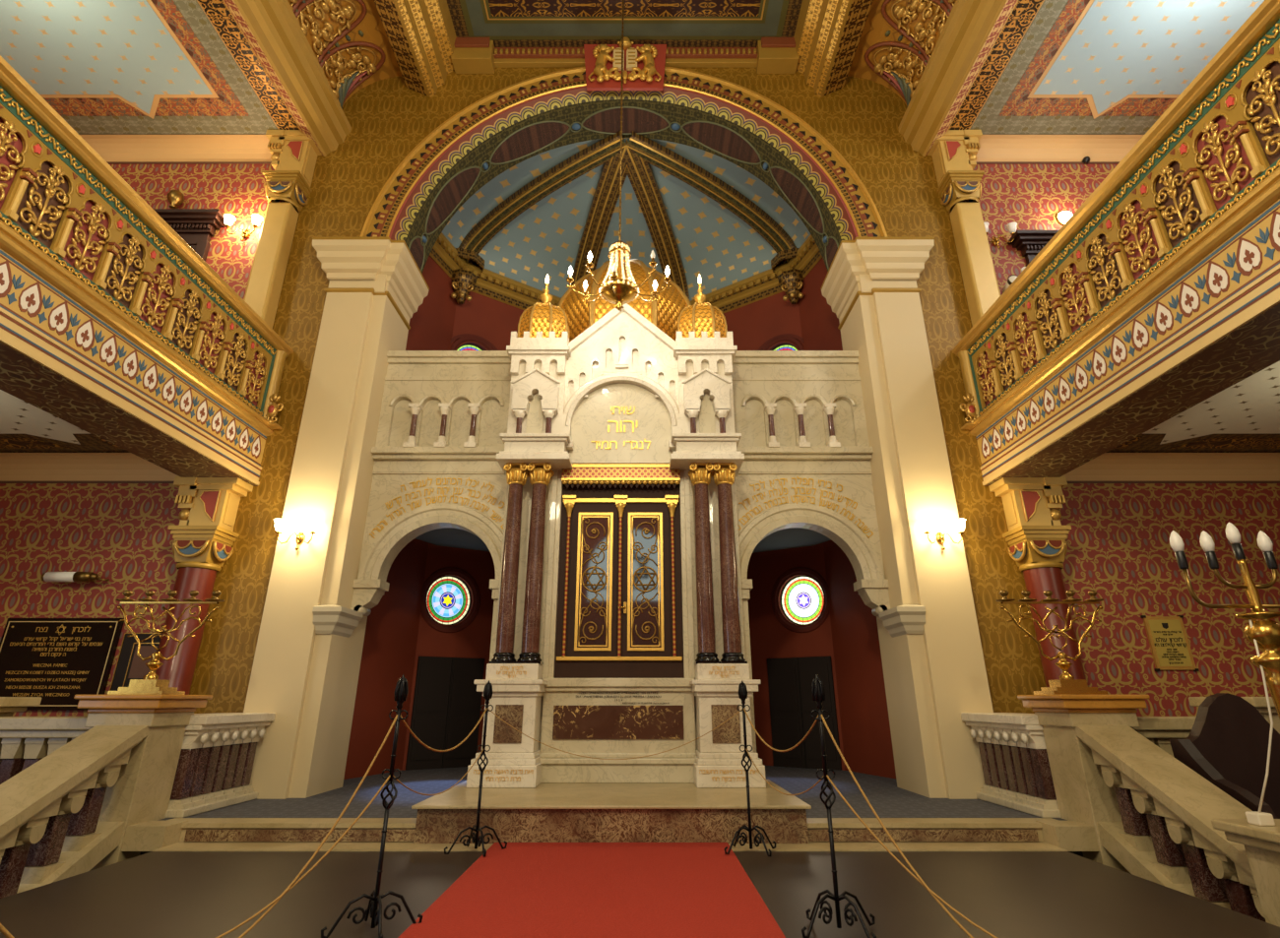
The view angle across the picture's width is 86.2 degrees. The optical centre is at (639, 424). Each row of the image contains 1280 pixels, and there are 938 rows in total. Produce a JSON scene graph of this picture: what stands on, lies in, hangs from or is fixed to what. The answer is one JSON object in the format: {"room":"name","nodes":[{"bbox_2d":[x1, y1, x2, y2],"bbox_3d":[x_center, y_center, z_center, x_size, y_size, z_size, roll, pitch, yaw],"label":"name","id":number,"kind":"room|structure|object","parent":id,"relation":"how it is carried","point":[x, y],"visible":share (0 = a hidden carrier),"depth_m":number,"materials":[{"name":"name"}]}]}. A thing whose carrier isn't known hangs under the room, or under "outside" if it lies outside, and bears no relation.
{"room":"house of worship","nodes":[
{"label":"house of worship","id":0,"kind":"room"},
{"bbox_2d":[0,389,129,452],"bbox_3d":[-7.885,-1.732,4.496,3.750,0.352,11.050,0,-22,0],"label":"ceiling","id":1,"kind":"structure","parent":0,"point":[24,426],"depth_m":8.66,"materials":[{"name":"white paint"}]},
{"bbox_2d":[0,55,293,486],"bbox_3d":[-5.610,-1.716,5.895,0.900,2.138,8.480,0,-22,0],"label":"balcony","id":2,"kind":"object","parent":1,"relation":"attached to","point":[113,327],"visible":1,"depth_m":6.93,"materials":[{"name":"paint"}]},
{"bbox_2d":[265,392,283,429],"bbox_3d":[-5.190,-0.196,9.715,0.311,0.490,0.218,0,-22,0],"label":"cartouche","id":3,"kind":"object","parent":2,"relation":"attached to","point":[273,409],"visible":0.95,"depth_m":9.63,"materials":[{"name":"gold metal"}]},
{"bbox_2d":[243,170,312,328],"bbox_3d":[-5.710,-1.939,10.350,0.574,4.300,0.574,0,-22,0],"label":"wall column","id":4,"kind":"structure","parent":2,"relation":"on","point":[264,287],"depth_m":10.61,"materials":[{"name":"paint"}]},
{"bbox_2d":[265,129,321,187],"bbox_3d":[-5.730,-4.369,11.292,0.820,0.890,0.405,0,-22,0],"label":"bracket","id":5,"kind":"object","parent":4,"relation":"on","point":[290,150],"visible":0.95,"depth_m":11.21,"materials":[{"name":"paint"}]},
{"bbox_2d":[0,0,299,134],"bbox_3d":[-7.660,-6.923,6.582,4.200,0.364,11.050,0,-22,0],"label":"ceiling","id":6,"kind":"structure","parent":0,"point":[105,67],"depth_m":10.12,"materials":[{"name":"white paint"}]},
{"bbox_2d":[222,0,456,156],"bbox_3d":[-4.460,-7.899,7.001,2.600,2.840,11.100,0,-22,0],"label":"ceiling","id":7,"kind":"structure","parent":0,"point":[416,38],"depth_m":10.96,"materials":[{"name":"gold metal"}]},
{"bbox_2d":[289,0,385,105],"bbox_3d":[-4.828,-6.666,9.961,0.887,0.882,4.452,0,-22,0],"label":"relief","id":8,"kind":"object","parent":7,"relation":"attached to","point":[324,55],"visible":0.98,"depth_m":11.10,"materials":[{"name":"orange paint"}]},
{"bbox_2d":[334,68,372,109],"bbox_3d":[-4.988,-5.861,11.762,0.604,0.743,0.339,-9,-24,21],"label":"painted acanthus","id":9,"kind":"object","parent":7,"relation":"attached to","point":[349,83],"visible":0.95,"depth_m":11.78,"materials":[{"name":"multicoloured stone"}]},
{"bbox_2d":[343,255,456,779],"bbox_3d":[-4.285,0.890,11.718,0.300,9.230,2.315,-6,-23,15],"label":"wall","id":10,"kind":"structure","parent":0,"point":[389,649],"depth_m":11.17,"materials":[{"name":"red paint"}]},
{"bbox_2d":[415,527,490,552],"bbox_3d":[-3.085,1.905,11.790,2.650,0.100,3.900,0,-22,0],"label":"ceiling","id":11,"kind":"structure","parent":0,"point":[446,537],"depth_m":11.87,"materials":[{"name":"grey paint"}]},
{"bbox_2d":[401,291,523,770],"bbox_3d":[-2.746,1.668,13.653,2.942,9.230,0.300,16,-27,-34],"label":"wall","id":12,"kind":"structure","parent":0,"point":[492,320],"depth_m":12.62,"materials":[{"name":"red paint"}]},
{"bbox_2d":[405,656,484,770],"bbox_3d":[-3.280,4.890,11.655,1.200,1.740,0.065,16,-27,-34],"label":"door","id":13,"kind":"structure","parent":12,"relation":"in","point":[446,706],"depth_m":11.61,"materials":[{"name":"brown wood"}]},
{"bbox_2d":[420,567,480,633],"bbox_3d":[-3.437,3.170,12.336,1.160,1.160,0.150,16,-27,-34],"label":"window","id":14,"kind":"structure","parent":12,"relation":"in","point":[448,599],"depth_m":12.37,"materials":[{"name":"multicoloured glass"}]},
{"bbox_2d":[449,336,493,350],"bbox_3d":[-3.437,-1.284,14.126,1.120,1.120,0.150,16,-27,-34],"label":"window","id":15,"kind":"structure","parent":12,"relation":"in","point":[468,347],"depth_m":14.21,"materials":[{"name":"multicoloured glass"}]},
{"bbox_2d":[446,0,802,47],"bbox_3d":[-0.260,-8.956,7.480,6.200,0.520,11.200,0,-22,0],"label":"ceiling","id":16,"kind":"structure","parent":0,"point":[506,23],"depth_m":11.82,"materials":[{"name":"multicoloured paint"}]},
{"bbox_2d":[566,0,671,311],"bbox_3d":[-0.251,-4.343,9.707,1.338,6.420,1.207,0,-22,0],"label":"chandelier","id":17,"kind":"object","parent":16,"relation":"hanging from","point":[617,290],"visible":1,"depth_m":8.49,"materials":[{"name":"gold metal"}]},
{"bbox_2d":[442,137,810,301],"bbox_3d":[-0.260,-4.118,14.654,8.400,1.354,4.021,0,-22,0],"label":"ceiling","id":18,"kind":"structure","parent":0,"point":[714,243],"depth_m":14.94,"materials":[{"name":"blue paint"}]},
{"bbox_2d":[458,130,626,263],"bbox_3d":[-2.040,-4.423,13.809,4.202,1.331,0.420,-13,-25,29],"label":"rib","id":19,"kind":"object","parent":18,"relation":"attached to","point":[600,153],"visible":0.91,"depth_m":13.87,"materials":[{"name":"gold metal"}]},
{"bbox_2d":[571,146,627,285],"bbox_3d":[-0.874,-4.090,14.639,0.480,1.331,4.202,7,-23,-16],"label":"rib","id":20,"kind":"object","parent":18,"relation":"attached to","point":[607,194],"visible":0.63,"depth_m":14.61,"materials":[{"name":"gold metal"}]},
{"bbox_2d":[626,146,689,299],"bbox_3d":[0.354,-4.090,14.639,0.480,1.331,4.202,-7,-23,16],"label":"rib","id":21,"kind":"object","parent":18,"relation":"attached to","point":[640,174],"visible":0.69,"depth_m":14.68,"materials":[{"name":"gold metal"}]},
{"bbox_2d":[626,130,796,262],"bbox_3d":[1.520,-4.423,13.809,4.202,1.331,0.420,13,-25,-29],"label":"rib","id":22,"kind":"object","parent":18,"relation":"attached to","point":[653,153],"visible":0.88,"depth_m":13.86,"materials":[{"name":"gold metal"}]},
{"bbox_2d":[0,851,1279,937],"bbox_3d":[-0.260,2.063,0.895,7.900,0.720,11.200,0,-22,0],"label":"floor","id":23,"kind":"structure","parent":0,"point":[153,894],"depth_m":4.57,"materials":[{"name":"stone"}]},
{"bbox_2d":[320,674,423,937],"bbox_3d":[-1.500,2.216,4.089,0.394,1.362,0.394,-6,-23,15],"label":"stanchion","id":24,"kind":"object","parent":23,"relation":"on","point":[402,688],"visible":1,"depth_m":3.96,"materials":[{"name":"metal"}]},
{"bbox_2d":[0,714,397,937],"bbox_3d":[-2.040,1.909,3.123,0.013,1.060,2.303,-11,-25,26],"label":"rope","id":25,"kind":"object","parent":24,"relation":"hanging from","point":[3,929],"visible":1,"depth_m":3.62,"materials":[{"name":"gold metal"}]},
{"bbox_2d":[215,775,390,937],"bbox_3d":[-2.040,2.025,3.077,0.011,0.630,2.299,-11,-25,26],"label":"rope","id":26,"kind":"object","parent":24,"relation":"hanging from","point":[386,781],"visible":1,"depth_m":3.58,"materials":[{"name":"gold metal"}]},
{"bbox_2d":[444,680,507,856],"bbox_3d":[-1.390,2.985,6.043,0.394,1.362,0.394,-6,-23,15],"label":"stanchion","id":27,"kind":"object","parent":23,"relation":"on","point":[487,691],"visible":1,"depth_m":5.92,"materials":[{"name":"metal"}]},
{"bbox_2d":[397,842,785,937],"bbox_3d":[-0.260,1.887,1.467,2.100,0.011,10.130,0,-22,0],"label":"carpet runner","id":28,"kind":"object","parent":23,"relation":"on","point":[519,890],"visible":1,"depth_m":4.49,"materials":[{"name":"red carpet"}]},
{"bbox_2d":[139,766,1083,857],"bbox_3d":[-0.260,5.410,9.573,19.000,0.782,7.400,0,-22,0],"label":"platform","id":29,"kind":"object","parent":23,"relation":"on","point":[895,806],"visible":0.25,"depth_m":7.22,"materials":[{"name":"stone"}]},
{"bbox_2d":[0,716,89,784],"bbox_3d":[-5.740,3.357,6.475,1.240,1.080,0.400,0,-22,0],"label":"balustrade","id":30,"kind":"object","parent":29,"relation":"on","point":[25,741],"visible":0.34,"depth_m":6.48,"materials":[{"name":"stone"}]},
{"bbox_2d":[155,525,239,695],"bbox_3d":[-5.680,2.845,8.405,0.624,3.110,0.624,0,-22,0],"label":"wall column","id":31,"kind":"structure","parent":29,"relation":"on","point":[193,546],"depth_m":8.57,"materials":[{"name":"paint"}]},
{"bbox_2d":[173,476,253,531],"bbox_3d":[-5.730,1.073,9.104,0.820,0.680,0.405,0,-22,0],"label":"bracket","id":32,"kind":"object","parent":31,"relation":"on","point":[203,501],"visible":0.96,"depth_m":9.01,"materials":[{"name":"paint"}]},
{"bbox_2d":[164,712,275,818],"bbox_3d":[-4.620,3.620,7.383,0.520,0.910,1.400,0,-22,0],"label":"balustrade","id":33,"kind":"object","parent":29,"relation":"on","point":[215,766],"visible":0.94,"depth_m":7.17,"materials":[{"name":"beige stone"}]},
{"bbox_2d":[243,237,429,799],"bbox_3d":[-4.320,0.105,10.035,1.400,9.430,1.420,0,-22,0],"label":"pilaster","id":34,"kind":"object","parent":29,"relation":"on","point":[306,666],"visible":0.82,"depth_m":9.16,"materials":[{"name":"beige paint"}]},
{"bbox_2d":[273,518,321,550],"bbox_3d":[-4.460,1.442,8.887,0.610,0.376,0.233,0,-22,0],"label":"wall sconce","id":35,"kind":"object","parent":34,"relation":"attached to","point":[280,524],"visible":1,"depth_m":8.86,"materials":[{"name":"gold metal"}]},
{"bbox_2d":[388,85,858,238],"bbox_3d":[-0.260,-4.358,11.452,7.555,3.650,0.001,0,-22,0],"label":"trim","id":36,"kind":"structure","parent":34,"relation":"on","point":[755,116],"depth_m":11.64,"materials":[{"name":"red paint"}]},
{"bbox_2d":[350,350,511,661],"bbox_3d":[-2.590,1.736,9.573,2.660,6.040,0.500,0,-22,0],"label":"arched wall","id":37,"kind":"structure","parent":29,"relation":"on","point":[443,414],"depth_m":9.94,"materials":[{"name":"beige stone"}]},
{"bbox_2d":[121,821,1099,851],"bbox_3d":[-0.260,3.703,6.142,8.600,0.190,0.440,0,-22,0],"label":"step","id":38,"kind":"structure","parent":29,"relation":"attached to","point":[150,836],"depth_m":6.20,"materials":[{"name":"stone"}]},
{"bbox_2d":[411,779,811,843],"bbox_3d":[-0.260,4.048,7.200,3.640,0.340,2.220,0,-22,0],"label":"dais","id":39,"kind":"object","parent":29,"relation":"on","point":[545,812],"visible":0.72,"depth_m":6.25,"materials":[{"name":"stone"}]},
{"bbox_2d":[466,258,766,787],"bbox_3d":[-0.260,0.773,10.417,3.300,8.137,3.089,0,-22,0],"label":"torah ark","id":40,"kind":"object","parent":39,"relation":"on","point":[619,627],"visible":0.99,"depth_m":8.89,"materials":[{"name":"beige stone"}]},
{"bbox_2d":[578,517,608,643],"bbox_3d":[-0.590,1.994,8.845,0.356,1.600,0.024,0,-22,0],"label":"grille","id":41,"kind":"object","parent":40,"relation":"attached to","point":[593,532],"depth_m":8.84,"materials":[{"name":"brown metal"}]},
{"bbox_2d":[631,517,659,642],"bbox_3d":[0.070,1.994,8.845,0.356,1.600,0.024,0,-22,0],"label":"grille","id":42,"kind":"object","parent":40,"relation":"attached to","point":[645,532],"depth_m":8.84,"materials":[{"name":"brown metal"}]},
{"bbox_2d":[731,350,890,753],"bbox_3d":[2.070,1.736,9.573,2.660,6.040,0.500,0,-22,0],"label":"arched wall","id":43,"kind":"structure","parent":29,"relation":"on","point":[800,416],"depth_m":9.94,"materials":[{"name":"beige stone"}]},
{"bbox_2d":[820,237,993,799],"bbox_3d":[3.800,0.105,10.035,1.400,9.430,1.420,0,-22,0],"label":"pilaster","id":44,"kind":"object","parent":29,"relation":"on","point":[933,667],"visible":0.84,"depth_m":9.15,"materials":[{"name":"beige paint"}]},
{"bbox_2d":[918,518,965,550],"bbox_3d":[3.940,1.442,8.887,0.610,0.376,0.233,0,-22,0],"label":"wall sconce","id":45,"kind":"object","parent":44,"relation":"attached to","point":[926,524],"visible":1,"depth_m":8.86,"materials":[{"name":"white glass"}]},
{"bbox_2d":[960,712,1061,818],"bbox_3d":[4.100,3.620,7.383,0.520,0.910,1.400,0,-22,0],"label":"balustrade","id":46,"kind":"object","parent":29,"relation":"on","point":[1015,764],"visible":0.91,"depth_m":7.16,"materials":[{"name":"beige stone"}]},
{"bbox_2d":[1002,525,1086,687],"bbox_3d":[5.160,2.845,8.405,0.624,3.110,0.624,0,-22,0],"label":"wall column","id":47,"kind":"structure","parent":29,"relation":"on","point":[1046,546],"depth_m":8.59,"materials":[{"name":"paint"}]},
{"bbox_2d":[989,476,1067,531],"bbox_3d":[5.210,1.073,9.104,0.820,0.680,0.405,0,-22,0],"label":"bracket","id":48,"kind":"object","parent":47,"relation":"on","point":[1026,501],"visible":0.93,"depth_m":9.01,"materials":[{"name":"paint"}]},
{"bbox_2d":[1134,716,1195,757],"bbox_3d":[5.220,3.357,6.475,1.240,1.080,0.400,0,-22,0],"label":"balustrade","id":49,"kind":"object","parent":29,"relation":"on","point":[1159,731],"visible":0.04,"depth_m":6.48,"materials":[{"name":"stone"}]},
{"bbox_2d":[724,680,776,856],"bbox_3d":[0.940,2.985,6.043,0.394,1.362,0.394,-6,-23,15],"label":"stanchion","id":50,"kind":"object","parent":23,"relation":"on","point":[742,691],"visible":0.99,"depth_m":5.92,"materials":[{"name":"metal"}]},
{"bbox_2d":[801,674,876,937],"bbox_3d":[1.120,2.216,4.089,0.394,1.362,0.394,-6,-23,15],"label":"stanchion","id":51,"kind":"object","parent":23,"relation":"on","point":[817,688],"visible":1,"depth_m":3.96,"materials":[{"name":"metal"}]},
{"bbox_2d":[0,67,1279,716],"bbox_3d":[-0.260,-1.031,10.330,19.000,13.100,0.300,0,-22,0],"label":"wall","id":52,"kind":"structure","parent":0,"point":[388,119],"depth_m":9.31,"materials":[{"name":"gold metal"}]},
{"bbox_2d":[0,618,124,709],"bbox_3d":[-7.315,2.973,8.521,1.450,1.080,0.070,0,-22,0],"label":"memorial plaque","id":53,"kind":"object","parent":52,"relation":"attached to","point":[55,661],"visible":1,"depth_m":8.53,"materials":[{"name":"black stone"}]},
{"bbox_2d":[40,572,109,582],"bbox_3d":[-7.268,1.981,8.842,0.785,0.140,0.221,0,-22,0],"label":"wall lamp","id":54,"kind":"object","parent":52,"relation":"attached to","point":[77,577],"visible":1,"depth_m":8.76,"materials":[{"name":"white glass"}]},
{"bbox_2d":[0,452,178,483],"bbox_3d":[-7.910,0.601,9.351,3.700,0.340,0.300,0,-22,0],"label":"crown molding","id":55,"kind":"structure","parent":52,"relation":"attached to","point":[15,468],"depth_m":9.44,"materials":[{"name":"paint"}]},
{"bbox_2d":[109,633,161,691],"bbox_3d":[-6.195,3.060,8.497,0.630,0.900,0.050,0,-22,0],"label":"framed notice","id":56,"kind":"object","parent":52,"relation":"attached to","point":[129,666],"visible":0.38,"depth_m":8.53,"materials":[{"name":"brown wood"}]},
{"bbox_2d":[79,134,271,164],"bbox_3d":[-7.860,-4.595,11.439,3.800,0.340,0.300,0,-22,0],"label":"ceiling beam","id":57,"kind":"structure","parent":52,"relation":"attached to","point":[113,149],"depth_m":11.52,"materials":[{"name":"paint"}]},
{"bbox_2d":[153,208,225,261],"bbox_3d":[-7.670,-1.617,10.242,2.060,3.720,0.300,0,-22,0],"label":"door frame","id":58,"kind":"structure","parent":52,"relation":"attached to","point":[196,227],"depth_m":10.84,"materials":[{"name":"brown wood"}]},
{"bbox_2d":[359,65,887,237],"bbox_3d":[-0.260,-4.575,11.550,8.475,4.095,0.080,0,-22,0],"label":"trim","id":59,"kind":"structure","parent":52,"relation":"attached to","point":[795,117],"depth_m":11.76,"materials":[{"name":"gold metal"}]},
{"bbox_2d":[405,99,841,273],"bbox_3d":[-0.260,-4.622,12.205,9.798,4.838,0.900,0,-22,0],"label":"arch","id":60,"kind":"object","parent":52,"relation":"attached to","point":[535,135],"depth_m":12.25,"materials":[{"name":"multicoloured paint"}]},
{"bbox_2d":[390,87,856,241],"bbox_3d":[-0.260,-4.309,11.513,7.475,3.616,0.150,0,-22,0],"label":"trim","id":61,"kind":"structure","parent":52,"relation":"attached to","point":[410,211],"depth_m":11.78,"materials":[{"name":"gold metal"}]},
{"bbox_2d":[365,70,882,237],"bbox_3d":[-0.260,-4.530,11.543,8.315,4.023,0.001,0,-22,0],"label":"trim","id":62,"kind":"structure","parent":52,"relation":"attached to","point":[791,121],"depth_m":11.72,"materials":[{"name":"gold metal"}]},
{"bbox_2d":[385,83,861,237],"bbox_3d":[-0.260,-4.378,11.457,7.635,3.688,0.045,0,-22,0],"label":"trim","id":63,"kind":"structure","parent":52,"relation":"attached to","point":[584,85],"depth_m":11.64,"materials":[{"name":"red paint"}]},
{"bbox_2d":[450,37,799,73],"bbox_3d":[-0.260,-6.565,12.183,6.200,0.450,0.390,0,-22,0],"label":"crown molding","id":64,"kind":"structure","parent":52,"relation":"attached to","point":[471,55],"depth_m":12.21,"materials":[{"name":"gold paint"}]},
{"bbox_2d":[583,36,666,90],"bbox_3d":[-0.260,-6.337,12.067,1.480,1.160,0.435,0,-22,0],"label":"tablet","id":65,"kind":"object","parent":52,"relation":"attached to","point":[644,65],"visible":0.98,"depth_m":11.90,"materials":[{"name":"red metal"}]},
{"bbox_2d":[1007,230,1058,266],"bbox_3d":[6.920,-1.431,10.167,2.120,3.320,0.300,0,-22,0],"label":"door frame","id":66,"kind":"structure","parent":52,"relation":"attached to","point":[1030,243],"depth_m":10.70,"materials":[{"name":"brown wood"}]},
{"bbox_2d":[975,134,1144,164],"bbox_3d":[7.340,-4.595,11.439,3.800,0.340,0.300,0,-22,0],"label":"crown molding","id":67,"kind":"structure","parent":52,"relation":"attached to","point":[994,149],"depth_m":11.52,"materials":[{"name":"paint"}]},
{"bbox_2d":[1140,615,1199,671],"bbox_3d":[6.670,2.756,8.624,0.520,0.670,0.040,0,-22,0],"label":"brass plaque","id":68,"kind":"object","parent":52,"relation":"attached to","point":[1169,644],"visible":1,"depth_m":8.61,"materials":[{"name":"gold metal"}]},
{"bbox_2d":[1061,452,1279,483],"bbox_3d":[7.390,0.601,9.351,3.700,0.340,0.300,0,-22,0],"label":"ceiling beam","id":69,"kind":"structure","parent":52,"relation":"attached to","point":[1108,468],"depth_m":9.44,"materials":[{"name":"paint"}]},
{"bbox_2d":[723,291,845,770],"bbox_3d":[2.226,1.668,13.653,2.942,9.230,0.300,-16,-27,34],"label":"wall","id":70,"kind":"structure","parent":0,"point":[751,325],"depth_m":12.61,"materials":[{"name":"red paint"}]},
{"bbox_2d":[762,336,804,350],"bbox_3d":[2.917,-1.284,14.126,1.120,1.120,0.150,-16,-27,34],"label":"window","id":71,"kind":"structure","parent":70,"relation":"in","point":[786,347],"depth_m":14.20,"materials":[{"name":"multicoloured glass"}]},
{"bbox_2d":[771,567,830,633],"bbox_3d":[2.917,3.170,12.336,1.160,1.160,0.150,-16,-27,34],"label":"window","id":72,"kind":"structure","parent":70,"relation":"in","point":[801,597],"depth_m":12.38,"materials":[{"name":"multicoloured glass"}]},
{"bbox_2d":[767,656,841,770],"bbox_3d":[2.760,4.890,11.655,1.200,1.740,0.065,-16,-27,34],"label":"door","id":73,"kind":"structure","parent":70,"relation":"in","point":[790,679],"depth_m":11.65,"materials":[{"name":"brown wood"}]},
{"bbox_2d":[752,527,831,553],"bbox_3d":[2.565,1.905,11.790,2.650,0.100,3.900,0,-22,0],"label":"ceiling","id":74,"kind":"structure","parent":0,"point":[793,538],"depth_m":11.94,"materials":[{"name":"grey paint"}]},
{"bbox_2d":[798,257,895,778],"bbox_3d":[3.765,0.890,11.718,0.300,9.230,2.315,6,-23,-15],"label":"wall","id":75,"kind":"structure","parent":0,"point":[861,687],"depth_m":11.14,"materials":[{"name":"red paint"}]},
{"bbox_2d":[793,0,1018,156],"bbox_3d":[3.940,-7.899,7.001,2.600,2.840,11.100,0,-22,0],"label":"ceiling","id":76,"kind":"structure","parent":0,"point":[832,37],"depth_m":10.97,"materials":[{"name":"gold metal"}]},
{"bbox_2d":[877,67,914,106],"bbox_3d":[4.468,-5.861,11.762,0.604,0.743,0.339,9,-24,-21],"label":"painted acanthus","id":77,"kind":"object","parent":76,"relation":"attached to","point":[902,85],"visible":0.94,"depth_m":11.78,"materials":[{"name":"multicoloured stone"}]},
{"bbox_2d":[864,0,955,103],"bbox_3d":[4.308,-6.666,9.961,0.887,0.882,4.452,0,-22,0],"label":"relief","id":78,"kind":"object","parent":76,"relation":"attached to","point":[924,55],"visible":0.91,"depth_m":11.10,"materials":[{"name":"orange paint"}]},
{"bbox_2d":[948,0,1264,134],"bbox_3d":[7.140,-6.923,6.582,4.200,0.364,11.050,0,-22,0],"label":"ceiling","id":79,"kind":"structure","parent":0,"point":[1055,67],"depth_m":10.07,"materials":[{"name":"white paint"}]},
{"bbox_2d":[1106,360,1279,452],"bbox_3d":[7.365,-1.732,4.496,3.750,0.352,11.050,0,-22,0],"label":"ceiling","id":80,"kind":"structure","parent":0,"point":[1245,416],"depth_m":8.38,"materials":[{"name":"white paint"}]},
{"bbox_2d":[951,0,1279,486],"bbox_3d":[5.090,-1.716,5.895,0.900,2.138,8.480,0,-22,0],"label":"balcony","id":81,"kind":"object","parent":80,"relation":"attached to","point":[1159,295],"visible":1,"depth_m":6.44,"materials":[{"name":"paint"}]},
{"bbox_2d":[936,170,1000,325],"bbox_3d":[5.190,-1.939,10.350,0.574,4.300,0.574,0,-22,0],"label":"wall column","id":82,"kind":"structure","parent":81,"relation":"on","point":[982,289],"depth_m":10.63,"materials":[{"name":"paint"}]},
{"bbox_2d":[927,129,982,186],"bbox_3d":[5.210,-4.369,11.292,0.820,0.890,0.405,0,-22,0],"label":"bracket","id":83,"kind":"object","parent":82,"relation":"on","point":[956,150],"visible":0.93,"depth_m":11.21,"materials":[{"name":"paint"}]},
{"bbox_3d":[-0.260,2.285,0.806,19.000,0.240,11.200,0,-22,0],"label":"floor","id":84,"kind":"structure","parent":0,"visible":0},
{"bbox_2d":[0,697,41,716],"bbox_3d":[-6.760,3.483,6.413,1.100,1.720,0.820,0,-22,0],"label":"post","id":85,"kind":"object","parent":84,"relation":"on","point":[8,705],"visible":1,"depth_m":6.86,"materials":[{"name":"stone"}]},
{"bbox_2d":[0,725,150,898],"bbox_3d":[-4.800,3.294,5.207,0.480,1.817,1.820,0,-22,0],"label":"stair rail","id":86,"kind":"object","parent":84,"relation":"on","point":[51,831],"visible":0.98,"depth_m":5.56,"materials":[{"name":"stone"}]},
{"bbox_2d":[73,695,212,871],"bbox_3d":[-4.840,3.470,6.408,0.820,1.740,0.820,0,-22,0],"label":"newel post","id":87,"kind":"object","parent":84,"relation":"on","point":[141,793],"visible":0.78,"depth_m":6.36,"materials":[{"name":"stone"}]},
{"bbox_2d":[107,590,224,695],"bbox_3d":[-4.860,2.200,6.929,1.100,1.006,0.360,0,-22,0],"label":"branched menorah","id":88,"kind":"object","parent":87,"relation":"on","point":[151,684],"visible":1,"depth_m":6.96,"materials":[{"name":"gold metal"}]},
{"bbox_2d":[1017,695,1150,874],"bbox_3d":[4.320,3.470,6.408,0.820,1.740,0.820,0,-22,0],"label":"newel post","id":89,"kind":"object","parent":84,"relation":"on","point":[1082,794],"visible":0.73,"depth_m":6.36,"materials":[{"name":"stone"}]},
{"bbox_2d":[996,590,1108,695],"bbox_3d":[4.240,2.200,6.929,1.100,1.006,0.360,0,-22,0],"label":"branched menorah","id":90,"kind":"object","parent":89,"relation":"on","point":[1066,684],"visible":1,"depth_m":6.96,"materials":[{"name":"gold metal"}]},
{"bbox_2d":[1074,725,1266,922],"bbox_3d":[4.280,3.294,5.207,0.480,1.817,1.820,0,-22,0],"label":"stair rail","id":91,"kind":"object","parent":84,"relation":"on","point":[1166,836],"visible":0.83,"depth_m":5.43,"materials":[{"name":"stone"}]},
{"bbox_2d":[1169,693,1279,819],"bbox_3d":[5.180,3.074,5.436,1.100,1.750,0.820,0,-22,0],"label":"leather armchair","id":92,"kind":"object","parent":84,"relation":"on","point":[1226,744],"visible":0.48,"depth_m":5.86,"materials":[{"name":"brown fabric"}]},
{"bbox_2d":[1188,697,1279,733],"bbox_3d":[6.240,3.483,6.413,1.100,1.720,0.820,0,-22,0],"label":"post","id":93,"kind":"object","parent":84,"relation":"on","point":[1260,703],"visible":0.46,"depth_m":6.37,"materials":[{"name":"stone"}]},
{"bbox_2d":[1211,819,1279,927],"bbox_3d":[4.250,2.915,3.980,0.900,0.960,0.880,0,-22,0],"label":"post","id":94,"kind":"object","parent":84,"relation":"on","point":[1261,844],"visible":1,"depth_m":4.26,"materials":[{"name":"stone"}]},
{"bbox_2d":[1169,522,1279,718],"bbox_3d":[4.140,1.568,4.457,0.900,1.895,0.400,0,-22,0],"label":"electric menorah","id":95,"kind":"object","parent":94,"relation":"on","point":[1265,631],"visible":1,"depth_m":4.60,"materials":[{"name":"gold metal"}]},
{"bbox_2d":[1245,620,1275,826],"bbox_3d":[3.965,1.926,4.458,0.115,1.230,0.351,5,-22,-11],"label":"power cord","id":96,"kind":"object","parent":95,"relation":"hanging from","point":[1257,818],"visible":1,"depth_m":4.35,"materials":[{"name":"white plastic"}]},
{"bbox_3d":[2.420,1.332,1.890,0.480,1.362,0.480,0,-22,0],"label":"stanchion","id":97,"kind":"object","parent":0,"visible":0},
{"bbox_2d":[821,714,973,937],"bbox_3d":[1.770,1.858,2.955,0.013,1.091,2.715,12,-25,-27],"label":"rope","id":98,"kind":"object","parent":97,"relation":"hanging from","point":[822,718],"visible":1,"depth_m":3.65,"materials":[{"name":"gold metal"}]},
{"bbox_2d":[826,775,997,937],"bbox_3d":[1.770,1.959,2.915,0.011,0.630,2.711,12,-25,-27],"label":"rope","id":99,"kind":"object","parent":97,"relation":"hanging from","point":[827,777],"visible":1,"depth_m":3.54,"materials":[{"name":"gold metal"}]},
{"bbox_3d":[-0.260,2.013,14.513,2.456,9.230,0.300,0,-22,0],"label":"wall","id":100,"kind":"structure","parent":0,"visible":0},
{"bbox_2d":[450,248,484,304],"bbox_3d":[-3.752,-2.982,14.354,0.832,1.120,0.832,-9,-24,21],"label":"corbel","id":101,"kind":"object","parent":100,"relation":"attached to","point":[464,282],"visible":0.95,"depth_m":14.11,"materials":[{"name":"gold metal"}]},
{"bbox_2d":[429,232,822,313],"bbox_3d":[-0.260,-3.274,14.203,8.400,0.550,4.218,0,-22,0],"label":"trim","id":102,"kind":"structure","parent":100,"relation":"attached to","point":[491,285],"depth_m":14.81,"materials":[{"name":"gold metal"}]},
{"bbox_2d":[770,248,804,304],"bbox_3d":[3.232,-2.982,14.354,0.832,1.120,0.832,-9,-24,21],"label":"corbel","id":103,"kind":"object","parent":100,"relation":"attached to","point":[791,282],"visible":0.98,"depth_m":14.10,"materials":[{"name":"gold metal"}]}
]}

